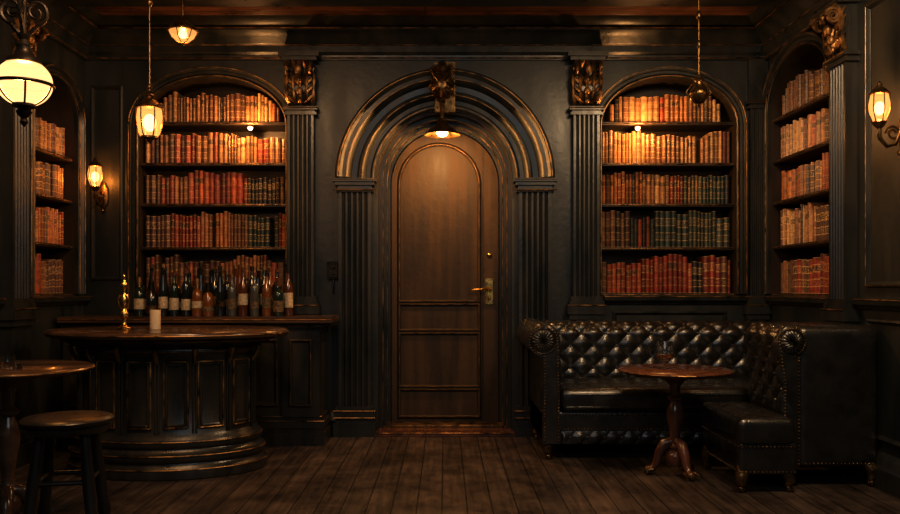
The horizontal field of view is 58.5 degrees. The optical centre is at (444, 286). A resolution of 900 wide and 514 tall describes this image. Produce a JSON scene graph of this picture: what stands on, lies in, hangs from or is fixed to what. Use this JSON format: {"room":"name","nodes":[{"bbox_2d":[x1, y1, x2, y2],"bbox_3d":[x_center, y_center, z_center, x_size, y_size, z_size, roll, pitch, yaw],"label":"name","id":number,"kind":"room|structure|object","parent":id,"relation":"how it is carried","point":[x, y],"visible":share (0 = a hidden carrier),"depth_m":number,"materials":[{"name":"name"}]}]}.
{"room":"bar","nodes":[
{"label":"bar","id":0,"kind":"room"},
{"bbox_2d":[0,17,84,444],"bbox_3d":[-2.820,-0.425,2.600,0.260,3.050,6.800,0,0,0],"label":"wall","id":1,"kind":"structure","parent":0,"point":[46,393],"depth_m":5.68,"materials":[{"name":"paint"}]},
{"bbox_2d":[0,2,49,468],"bbox_3d":[-2.591,-0.310,4.980,0.198,2.820,0.300,0,0,0],"label":"trim","id":2,"kind":"structure","parent":1,"relation":"attached to","point":[19,311],"depth_m":4.92,"materials":[{"name":"brown wood"}]},
{"bbox_2d":[0,295,91,471],"bbox_3d":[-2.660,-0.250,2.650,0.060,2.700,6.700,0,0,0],"label":"baseboard","id":3,"kind":"structure","parent":1,"relation":"attached to","point":[40,301],"depth_m":5.49,"materials":[{"name":"brown wood"}]},
{"bbox_2d":[0,0,101,60],"bbox_3d":[-2.575,-1.820,2.650,0.230,0.260,6.700,0,0,0],"label":"trim","id":4,"kind":"structure","parent":1,"relation":"attached to","point":[72,28],"depth_m":5.59,"materials":[{"name":"brown wood"}]},
{"bbox_2d":[30,146,72,295],"bbox_3d":[-2.823,-0.430,5.515,0.250,0.999,0.626,0,0,0],"label":"bookshelf","id":5,"kind":"object","parent":1,"relation":"attached to","point":[41,155],"visible":0.49,"depth_m":5.61,"materials":[{"name":"brown wood"}]},
{"bbox_2d":[35,118,64,293],"bbox_3d":[-2.832,-0.557,5.513,0.186,1.202,0.601,0,0,0],"label":"books","id":6,"kind":"object","parent":5,"relation":"in","point":[48,178],"visible":0.3,"depth_m":5.58,"materials":[{"name":"paper"}]},
{"bbox_2d":[30,63,85,294],"bbox_3d":[-2.663,-0.735,5.515,0.055,1.570,0.790,0,0,0],"label":"trim","id":7,"kind":"structure","parent":1,"relation":"attached to","point":[59,73],"depth_m":5.83,"materials":[{"name":"brown wood"}]},
{"bbox_2d":[92,7,756,14],"bbox_3d":[-0.140,-1.975,2.825,5.900,0.050,7.250,0,0,0],"label":"ceiling","id":8,"kind":"structure","parent":0,"point":[102,10],"depth_m":5.65,"materials":[{"name":"brown wood"}]},
{"bbox_2d":[0,0,55,126],"bbox_3d":[-1.885,-1.333,3.600,0.258,1.235,0.258,0,0,0],"label":"globe lamp","id":9,"kind":"object","parent":8,"relation":"hanging from","point":[26,84],"visible":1,"depth_m":3.56,"materials":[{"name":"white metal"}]},
{"bbox_2d":[135,0,163,142],"bbox_3d":[-1.690,-1.387,4.600,0.158,1.127,0.158,0,0,0],"label":"pendant lantern","id":10,"kind":"object","parent":8,"relation":"hanging from","point":[149,113],"visible":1,"depth_m":4.56,"materials":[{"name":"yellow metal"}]},
{"bbox_2d":[167,0,197,44],"bbox_3d":[-1.630,-1.726,5.000,0.184,0.448,0.184,0,0,0],"label":"ceiling lamp","id":11,"kind":"object","parent":8,"relation":"hanging from","point":[183,32],"depth_m":4.95,"materials":[{"name":"glass"}]},
{"bbox_2d":[60,0,786,6],"bbox_3d":[-0.140,-1.900,3.110,4.700,0.100,4.460,0,0,0],"label":"ceiling beams","id":12,"kind":"structure","parent":8,"relation":"attached to","point":[70,3],"depth_m":5.25,"materials":[{"name":"black wood"}]},
{"bbox_2d":[685,0,711,106],"bbox_3d":[1.515,-1.510,4.800,0.160,0.880,0.142,0,0,0],"label":"pendant lamp","id":13,"kind":"object","parent":8,"relation":"hanging from","point":[698,94],"visible":1,"depth_m":4.78,"materials":[{"name":"brown metal"}]},
{"bbox_2d":[85,61,767,429],"bbox_3d":[-0.140,-0.425,6.180,5.100,3.050,0.360,0,0,0],"label":"wall","id":14,"kind":"structure","parent":0,"point":[341,87],"depth_m":6.00,"materials":[{"name":"paint"}]},
{"bbox_2d":[88,157,108,212],"bbox_3d":[-2.545,-0.750,5.902,0.109,0.394,0.207,0,0,0],"label":"wall sconce","id":15,"kind":"object","parent":14,"relation":"attached to","point":[95,174],"visible":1,"depth_m":5.84,"materials":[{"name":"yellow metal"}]},
{"bbox_2d":[127,66,290,309],"bbox_3d":[-1.730,-0.735,5.973,1.251,1.810,0.055,0,0,0],"label":"trim","id":16,"kind":"structure","parent":14,"relation":"attached to","point":[167,81],"depth_m":5.96,"materials":[{"name":"brown wood"}]},
{"bbox_2d":[141,122,284,295],"bbox_3d":[-1.730,-0.583,6.138,1.087,1.304,0.260,0,0,0],"label":"bookshelf","id":17,"kind":"object","parent":14,"relation":"attached to","point":[167,126],"visible":0.73,"depth_m":6.04,"materials":[{"name":"brown wood"}]},
{"bbox_2d":[146,92,284,292],"bbox_3d":[-1.729,-0.713,6.142,1.062,1.515,0.186,0,0,0],"label":"books","id":18,"kind":"object","parent":17,"relation":"on","point":[226,229],"visible":0.71,"depth_m":6.06,"materials":[{"name":"paper"}]},
{"bbox_2d":[278,51,321,314],"bbox_3d":[-1.067,-0.310,5.901,0.295,2.820,0.198,0,0,0],"label":"pilaster","id":19,"kind":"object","parent":14,"relation":"attached to","point":[299,66],"depth_m":5.93,"materials":[{"name":"brown wood"}]},
{"bbox_2d":[327,261,338,293],"bbox_3d":[-0.830,-0.070,5.971,0.090,0.240,0.058,0,0,0],"label":"wall switch","id":20,"kind":"object","parent":14,"relation":"attached to","point":[332,266],"visible":0.94,"depth_m":5.96,"materials":[{"name":"black metal"}]},
{"bbox_2d":[91,86,749,435],"bbox_3d":[-0.115,-0.200,5.970,5.050,2.600,0.060,0,0,0],"label":"trim","id":21,"kind":"structure","parent":14,"relation":"attached to","point":[609,299],"depth_m":5.98,"materials":[{"name":"brown wood"}]},
{"bbox_2d":[84,15,767,60],"bbox_3d":[-0.140,-1.820,5.885,5.100,0.260,0.230,0,0,0],"label":"trim","id":22,"kind":"structure","parent":14,"relation":"attached to","point":[116,37],"depth_m":5.90,"materials":[{"name":"brown wood"}]},
{"bbox_2d":[424,60,459,138],"bbox_3d":[-0.020,-1.352,5.745,0.260,0.576,0.310,0,0,0],"label":"lamp","id":23,"kind":"object","parent":14,"relation":"attached to","point":[442,85],"visible":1,"depth_m":5.75,"materials":[{"name":"brown metal"}]},
{"bbox_2d":[332,69,557,436],"bbox_3d":[0.000,-0.255,6.105,1.650,2.710,0.469,0,0,0],"label":"trim","id":24,"kind":"structure","parent":14,"relation":"attached to","point":[406,98],"depth_m":5.93,"materials":[{"name":"brown wood"}]},
{"bbox_2d":[392,133,497,421],"bbox_3d":[0.000,-0.064,6.271,0.836,2.308,0.119,0,0,0],"label":"door","id":25,"kind":"structure","parent":14,"relation":"in","point":[445,191],"depth_m":6.29,"materials":[{"name":"brown wood"}]},
{"bbox_2d":[375,422,514,436],"bbox_3d":[0.000,1.075,6.082,1.060,0.050,0.376,0,0,0],"label":"threshold","id":26,"kind":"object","parent":14,"relation":"attached to","point":[392,429],"depth_m":6.04,"materials":[{"name":"brown wood"}]},
{"bbox_2d":[565,51,608,321],"bbox_3d":[1.045,-0.310,5.901,0.295,2.820,0.198,0,0,0],"label":"trim","id":27,"kind":"structure","parent":14,"relation":"attached to","point":[585,303],"depth_m":5.93,"materials":[{"name":"brown wood"}]},
{"bbox_2d":[601,122,733,295],"bbox_3d":[1.665,-0.583,6.138,0.996,1.304,0.260,0,0,0],"label":"bookshelf","id":28,"kind":"object","parent":14,"relation":"attached to","point":[606,126],"visible":0.85,"depth_m":6.04,"materials":[{"name":"brown wood"}]},
{"bbox_2d":[602,94,729,292],"bbox_3d":[1.667,-0.708,6.142,0.971,1.504,0.186,0,0,0],"label":"books","id":29,"kind":"object","parent":28,"relation":"on","point":[667,273],"visible":0.84,"depth_m":6.06,"materials":[{"name":"paper"}]},
{"bbox_2d":[596,66,747,293],"bbox_3d":[1.665,-0.795,5.973,1.160,1.690,0.055,0,0,0],"label":"trim","id":30,"kind":"structure","parent":14,"relation":"attached to","point":[721,88],"depth_m":5.96,"materials":[{"name":"brown wood"}]},
{"bbox_2d":[742,59,772,320],"bbox_3d":[2.315,-0.295,5.955,0.190,2.790,0.091,0,0,0],"label":"trim","id":31,"kind":"structure","parent":14,"relation":"attached to","point":[755,308],"depth_m":5.95,"materials":[{"name":"brown wood"}]},
{"bbox_2d":[0,436,899,513],"bbox_3d":[-0.140,1.125,2.825,5.900,0.050,7.250,0,0,0],"label":"floor","id":32,"kind":"structure","parent":0,"point":[345,475],"depth_m":4.48,"materials":[{"name":"brown wood"}]},
{"bbox_2d":[0,360,94,513],"bbox_3d":[-1.945,0.728,3.580,0.711,0.746,0.711,0,0,0],"label":"pub table","id":33,"kind":"object","parent":32,"relation":"on","point":[12,494],"visible":0.96,"depth_m":3.55,"materials":[{"name":"brown wood"}]},
{"bbox_2d":[0,354,15,367],"bbox_3d":[-1.930,0.327,3.550,0.062,0.055,0.062,0,0,0],"label":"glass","id":34,"kind":"object","parent":33,"relation":"on","point":[5,358],"visible":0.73,"depth_m":3.52,"materials":[{"name":"clear glass"}]},
{"bbox_2d":[9,361,22,369],"bbox_3d":[-1.840,0.337,3.450,0.054,0.035,0.054,0,0,0],"label":"glass","id":35,"kind":"object","parent":33,"relation":"on","point":[13,365],"visible":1,"depth_m":3.43,"materials":[{"name":"clear glass"}]},
{"bbox_2d":[18,410,114,513],"bbox_3d":[-1.385,0.787,2.950,0.320,0.630,0.320,0,0,-15],"label":"bar stool","id":36,"kind":"object","parent":32,"relation":"on","point":[87,425],"visible":1,"depth_m":2.87,"materials":[{"name":"brown wood"}]},
{"bbox_2d":[43,325,288,480],"bbox_3d":[-1.700,0.679,4.950,1.492,0.842,1.034,0,0,0],"label":"bar counter","id":37,"kind":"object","parent":32,"relation":"on","point":[181,399],"depth_m":4.61,"materials":[{"name":"brown wood"}]},
{"bbox_2d":[117,274,130,329],"bbox_3d":[-1.955,0.087,4.900,0.084,0.340,0.084,0,0,0],"label":"brass candlestick","id":38,"kind":"object","parent":37,"relation":"on","point":[125,300],"visible":1,"depth_m":4.89,"materials":[{"name":"gold metal"}]},
{"bbox_2d":[150,310,160,329],"bbox_3d":[-1.755,0.198,4.870,0.064,0.118,0.064,0,0,0],"label":"pillar candle","id":39,"kind":"object","parent":37,"relation":"on","point":[155,315],"visible":1,"depth_m":4.84,"materials":[{"name":"beige wax"}]},
{"bbox_2d":[57,315,338,445],"bbox_3d":[-1.718,0.653,5.752,1.885,0.895,0.493,0,0,0],"label":"cabinet","id":40,"kind":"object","parent":32,"relation":"on","point":[291,410],"depth_m":5.58,"materials":[{"name":"brown wood"}]},
{"bbox_2d":[134,277,144,315],"bbox_3d":[-2.151,0.066,5.661,0.076,0.275,0.076,0,0,0],"label":"liquor bottle","id":41,"kind":"object","parent":40,"relation":"on","point":[139,294],"visible":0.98,"depth_m":5.63,"materials":[{"name":"green glass"}]},
{"bbox_2d":[138,274,145,291],"bbox_3d":[-2.180,0.056,5.764,0.066,0.296,0.066,0,0,0],"label":"liquor bottle","id":42,"kind":"object","parent":40,"relation":"on","point":[139,275],"visible":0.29,"depth_m":5.75,"materials":[{"name":"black glass"}]},
{"bbox_2d":[147,264,153,291],"bbox_3d":[-2.142,0.018,5.872,0.066,0.371,0.066,0,0,0],"label":"liquor bottle","id":43,"kind":"object","parent":40,"relation":"on","point":[151,265],"visible":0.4,"depth_m":5.86,"materials":[{"name":"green glass"}]},
{"bbox_2d":[145,282,157,315],"bbox_3d":[-2.066,0.083,5.657,0.083,0.242,0.083,0,0,0],"label":"liquor bottle","id":44,"kind":"object","parent":40,"relation":"on","point":[151,301],"visible":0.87,"depth_m":5.63,"materials":[{"name":"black glass"}]},
{"bbox_2d":[151,272,157,305],"bbox_3d":[-2.092,0.047,5.763,0.069,0.314,0.069,0,0,0],"label":"liquor bottle","id":45,"kind":"object","parent":40,"relation":"on","point":[153,274],"visible":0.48,"depth_m":5.75,"materials":[{"name":"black glass"}]},
{"bbox_2d":[158,264,167,315],"bbox_3d":[-1.984,0.021,5.660,0.066,0.367,0.066,0,0,0],"label":"liquor bottle","id":46,"kind":"object","parent":40,"relation":"on","point":[163,290],"visible":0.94,"depth_m":5.64,"materials":[{"name":"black glass"}]},
{"bbox_2d":[165,267,169,314],"bbox_3d":[-2.010,0.032,5.769,0.066,0.345,0.066,0,0,0],"label":"liquor bottle","id":47,"kind":"object","parent":40,"relation":"on","point":[165,267],"visible":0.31,"depth_m":5.76,"materials":[{"name":"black glass"}]},
{"bbox_2d":[169,273,178,315],"bbox_3d":[-1.909,0.051,5.666,0.066,0.306,0.066,0,0,0],"label":"liquor bottle","id":48,"kind":"object","parent":40,"relation":"on","point":[174,289],"visible":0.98,"depth_m":5.64,"materials":[{"name":"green glass"}]},
{"bbox_2d":[176,275,180,315],"bbox_3d":[-1.929,0.060,5.762,0.076,0.288,0.076,0,0,0],"label":"liquor bottle","id":49,"kind":"object","parent":40,"relation":"on","point":[177,275],"visible":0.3,"depth_m":5.75,"materials":[{"name":"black glass"}]},
{"bbox_2d":[181,270,190,315],"bbox_3d":[-1.825,0.043,5.667,0.066,0.322,0.066,0,0,0],"label":"liquor bottle","id":50,"kind":"object","parent":40,"relation":"on","point":[185,288],"visible":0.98,"depth_m":5.64,"materials":[{"name":"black glass"}]},
{"bbox_2d":[188,273,193,315],"bbox_3d":[-1.838,0.051,5.772,0.069,0.305,0.069,0,0,0],"label":"liquor bottle","id":51,"kind":"object","parent":40,"relation":"on","point":[189,274],"visible":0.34,"depth_m":5.76,"materials":[{"name":"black glass"}]},
{"bbox_2d":[192,278,202,315],"bbox_3d":[-1.744,0.072,5.659,0.076,0.264,0.076,0,0,0],"label":"liquor bottle","id":52,"kind":"object","parent":40,"relation":"on","point":[197,297],"visible":0.98,"depth_m":5.63,"materials":[{"name":"brown glass"}]},
{"bbox_2d":[198,264,204,294],"bbox_3d":[-1.748,0.019,5.760,0.066,0.371,0.066,0,0,0],"label":"liquor bottle","id":53,"kind":"object","parent":40,"relation":"on","point":[202,284],"visible":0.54,"depth_m":5.75,"materials":[{"name":"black glass"}]},
{"bbox_2d":[202,283,213,315],"bbox_3d":[-1.666,0.089,5.656,0.083,0.230,0.083,0,0,0],"label":"liquor bottle","id":54,"kind":"object","parent":40,"relation":"on","point":[208,298],"visible":0.99,"depth_m":5.63,"materials":[{"name":"brown glass"}]},
{"bbox_2d":[209,266,213,282],"bbox_3d":[-1.704,0.025,5.873,0.066,0.357,0.066,0,0,0],"label":"liquor bottle","id":55,"kind":"object","parent":40,"relation":"on","point":[211,267],"visible":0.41,"depth_m":5.86,"materials":[{"name":"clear glass"}]},
{"bbox_2d":[211,269,216,315],"bbox_3d":[-1.652,0.039,5.766,0.069,0.331,0.069,0,0,0],"label":"liquor bottle","id":56,"kind":"object","parent":40,"relation":"on","point":[214,271],"visible":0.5,"depth_m":5.74,"materials":[{"name":"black glass"}]},
{"bbox_2d":[215,266,224,315],"bbox_3d":[-1.583,0.029,5.656,0.066,0.350,0.066,0,0,0],"label":"liquor bottle","id":57,"kind":"object","parent":40,"relation":"on","point":[219,293],"visible":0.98,"depth_m":5.63,"materials":[{"name":"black glass"}]},
{"bbox_2d":[224,271,229,315],"bbox_3d":[-1.564,0.045,5.767,0.066,0.319,0.066,0,0,0],"label":"liquor bottle","id":58,"kind":"object","parent":40,"relation":"on","point":[226,273],"visible":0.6,"depth_m":5.74,"materials":[{"name":"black glass"}]},
{"bbox_2d":[227,274,236,315],"bbox_3d":[-1.499,0.058,5.659,0.066,0.292,0.066,0,0,0],"label":"liquor bottle","id":59,"kind":"object","parent":40,"relation":"on","point":[231,301],"visible":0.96,"depth_m":5.63,"materials":[{"name":"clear glass"}]},
{"bbox_2d":[233,265,237,285],"bbox_3d":[-1.529,0.023,5.868,0.066,0.362,0.066,0,0,0],"label":"liquor bottle","id":60,"kind":"object","parent":40,"relation":"on","point":[235,267],"visible":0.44,"depth_m":5.86,"materials":[{"name":"orange glass"}]},
{"bbox_2d":[236,265,241,315],"bbox_3d":[-1.472,0.022,5.766,0.066,0.364,0.066,0,0,0],"label":"liquor bottle","id":61,"kind":"object","parent":40,"relation":"on","point":[239,266],"visible":0.39,"depth_m":5.75,"materials":[{"name":"brown glass"}]},
{"bbox_2d":[238,268,247,315],"bbox_3d":[-1.423,0.034,5.670,0.069,0.340,0.069,0,0,0],"label":"liquor bottle","id":62,"kind":"object","parent":40,"relation":"on","point":[243,286],"visible":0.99,"depth_m":5.64,"materials":[{"name":"orange glass"}]},
{"bbox_2d":[248,266,253,315],"bbox_3d":[-1.381,0.028,5.761,0.069,0.352,0.069,0,0,0],"label":"liquor bottle","id":63,"kind":"object","parent":40,"relation":"on","point":[250,282],"visible":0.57,"depth_m":5.73,"materials":[{"name":"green glass"}]},
{"bbox_2d":[250,272,258,315],"bbox_3d":[-1.340,0.051,5.659,0.066,0.306,0.066,0,0,0],"label":"liquor bottle","id":64,"kind":"object","parent":40,"relation":"on","point":[254,289],"visible":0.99,"depth_m":5.63,"materials":[{"name":"clear glass"}]},
{"bbox_2d":[256,267,260,314],"bbox_3d":[-1.367,0.031,5.874,0.066,0.347,0.066,0,0,0],"label":"liquor bottle","id":65,"kind":"object","parent":40,"relation":"on","point":[258,281],"visible":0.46,"depth_m":5.86,"materials":[{"name":"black glass"}]},
{"bbox_2d":[259,266,266,315],"bbox_3d":[-1.295,0.029,5.765,0.069,0.351,0.069,0,0,0],"label":"liquor bottle","id":66,"kind":"object","parent":40,"relation":"on","point":[264,268],"visible":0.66,"depth_m":5.74,"materials":[{"name":"green glass"}]},
{"bbox_2d":[262,273,271,315],"bbox_3d":[-1.256,0.051,5.669,0.069,0.305,0.069,0,0,0],"label":"liquor bottle","id":67,"kind":"object","parent":40,"relation":"on","point":[266,290],"visible":0.98,"depth_m":5.64,"materials":[{"name":"brown glass"}]},
{"bbox_2d":[268,268,273,289],"bbox_3d":[-1.276,0.032,5.864,0.069,0.345,0.069,0,0,0],"label":"liquor bottle","id":68,"kind":"object","parent":40,"relation":"on","point":[271,282],"visible":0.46,"depth_m":5.85,"materials":[{"name":"brown glass"}]},
{"bbox_2d":[272,269,281,314],"bbox_3d":[-1.205,0.037,5.766,0.069,0.335,0.069,0,0,0],"label":"liquor bottle","id":69,"kind":"object","parent":40,"relation":"on","point":[276,270],"visible":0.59,"depth_m":5.75,"materials":[{"name":"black glass"}]},
{"bbox_2d":[273,278,283,315],"bbox_3d":[-1.175,0.070,5.660,0.076,0.268,0.076,0,0,0],"label":"liquor bottle","id":70,"kind":"object","parent":40,"relation":"on","point":[278,303],"visible":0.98,"depth_m":5.63,"materials":[{"name":"green glass"}]},
{"bbox_2d":[283,269,292,315],"bbox_3d":[-1.123,0.039,5.760,0.069,0.330,0.069,0,0,0],"label":"liquor bottle","id":71,"kind":"object","parent":40,"relation":"on","point":[288,287],"visible":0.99,"depth_m":5.73,"materials":[{"name":"orange glass"}]},
{"bbox_2d":[516,318,773,459],"bbox_3d":[1.438,0.664,5.466,1.832,0.881,0.837,0,0,0],"label":"sofa","id":72,"kind":"object","parent":32,"relation":"on","point":[579,395],"visible":0.68,"depth_m":5.25,"materials":[{"name":"black leather"}]},
{"bbox_2d":[617,364,734,480],"bbox_3d":[1.345,0.789,4.700,0.661,0.623,0.661,0,0,0],"label":"pedestal table","id":73,"kind":"object","parent":32,"relation":"on","point":[677,455],"visible":0.99,"depth_m":4.66,"materials":[{"name":"brown wood"}]},
{"bbox_2d":[654,341,674,368],"bbox_3d":[1.285,0.397,4.700,0.120,0.160,0.119,0,0,0],"label":"glass","id":74,"kind":"object","parent":73,"relation":"on","point":[664,350],"visible":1,"depth_m":4.66,"materials":[{"name":"clear glass"}]},
{"bbox_2d":[701,322,876,492],"bbox_3d":[1.975,0.657,4.584,0.852,0.894,0.660,0,0,0],"label":"leather armchair","id":75,"kind":"object","parent":32,"relation":"on","point":[812,392],"visible":1,"depth_m":4.42,"materials":[{"name":"black leather"}]},
{"bbox_2d":[768,0,899,458],"bbox_3d":[2.545,-0.425,2.600,0.270,3.050,6.800,0,0,0],"label":"wall","id":76,"kind":"structure","parent":0,"point":[885,17],"depth_m":4.49,"materials":[{"name":"paint"}]},
{"bbox_2d":[749,0,820,60],"bbox_3d":[2.295,-1.820,2.650,0.230,0.260,6.700,0,0,0],"label":"trim","id":77,"kind":"structure","parent":76,"relation":"attached to","point":[775,26],"depth_m":5.54,"materials":[{"name":"brown wood"}]},
{"bbox_2d":[762,31,828,293],"bbox_3d":[2.382,-0.825,5.450,0.055,1.750,1.140,0,0,0],"label":"trim","id":78,"kind":"structure","parent":76,"relation":"attached to","point":[795,43],"depth_m":5.93,"materials":[{"name":"brown wood"}]},
{"bbox_2d":[773,92,828,296],"bbox_3d":[2.548,-0.583,5.450,0.260,1.304,0.976,0,0,0],"label":"bookshelf","id":79,"kind":"object","parent":76,"relation":"attached to","point":[814,153],"visible":0.52,"depth_m":5.55,"materials":[{"name":"brown wood"}]},
{"bbox_2d":[781,60,828,293],"bbox_3d":[2.552,-0.721,5.449,0.186,1.530,0.951,0,0,0],"label":"books","id":80,"kind":"object","parent":79,"relation":"on","point":[810,222],"visible":0.56,"depth_m":5.50,"materials":[{"name":"paper"}]},
{"bbox_2d":[763,0,899,498],"bbox_3d":[2.380,-0.250,2.650,0.060,2.700,6.700,0,0,0],"label":"trim","id":81,"kind":"structure","parent":76,"relation":"attached to","point":[887,479],"depth_m":4.55,"materials":[{"name":"brown wood"}]},
{"bbox_2d":[809,0,860,476],"bbox_3d":[2.311,-0.310,4.800,0.198,2.820,0.300,0,0,0],"label":"pilaster","id":82,"kind":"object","parent":76,"relation":"attached to","point":[837,19],"depth_m":4.74,"materials":[{"name":"brown wood"}]},
{"bbox_2d":[868,81,899,155],"bbox_3d":[2.322,-0.885,4.220,0.187,0.394,0.109,0,0,0],"label":"wall sconce","id":83,"kind":"object","parent":76,"relation":"attached to","point":[879,101],"visible":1,"depth_m":4.20,"materials":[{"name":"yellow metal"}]}
]}

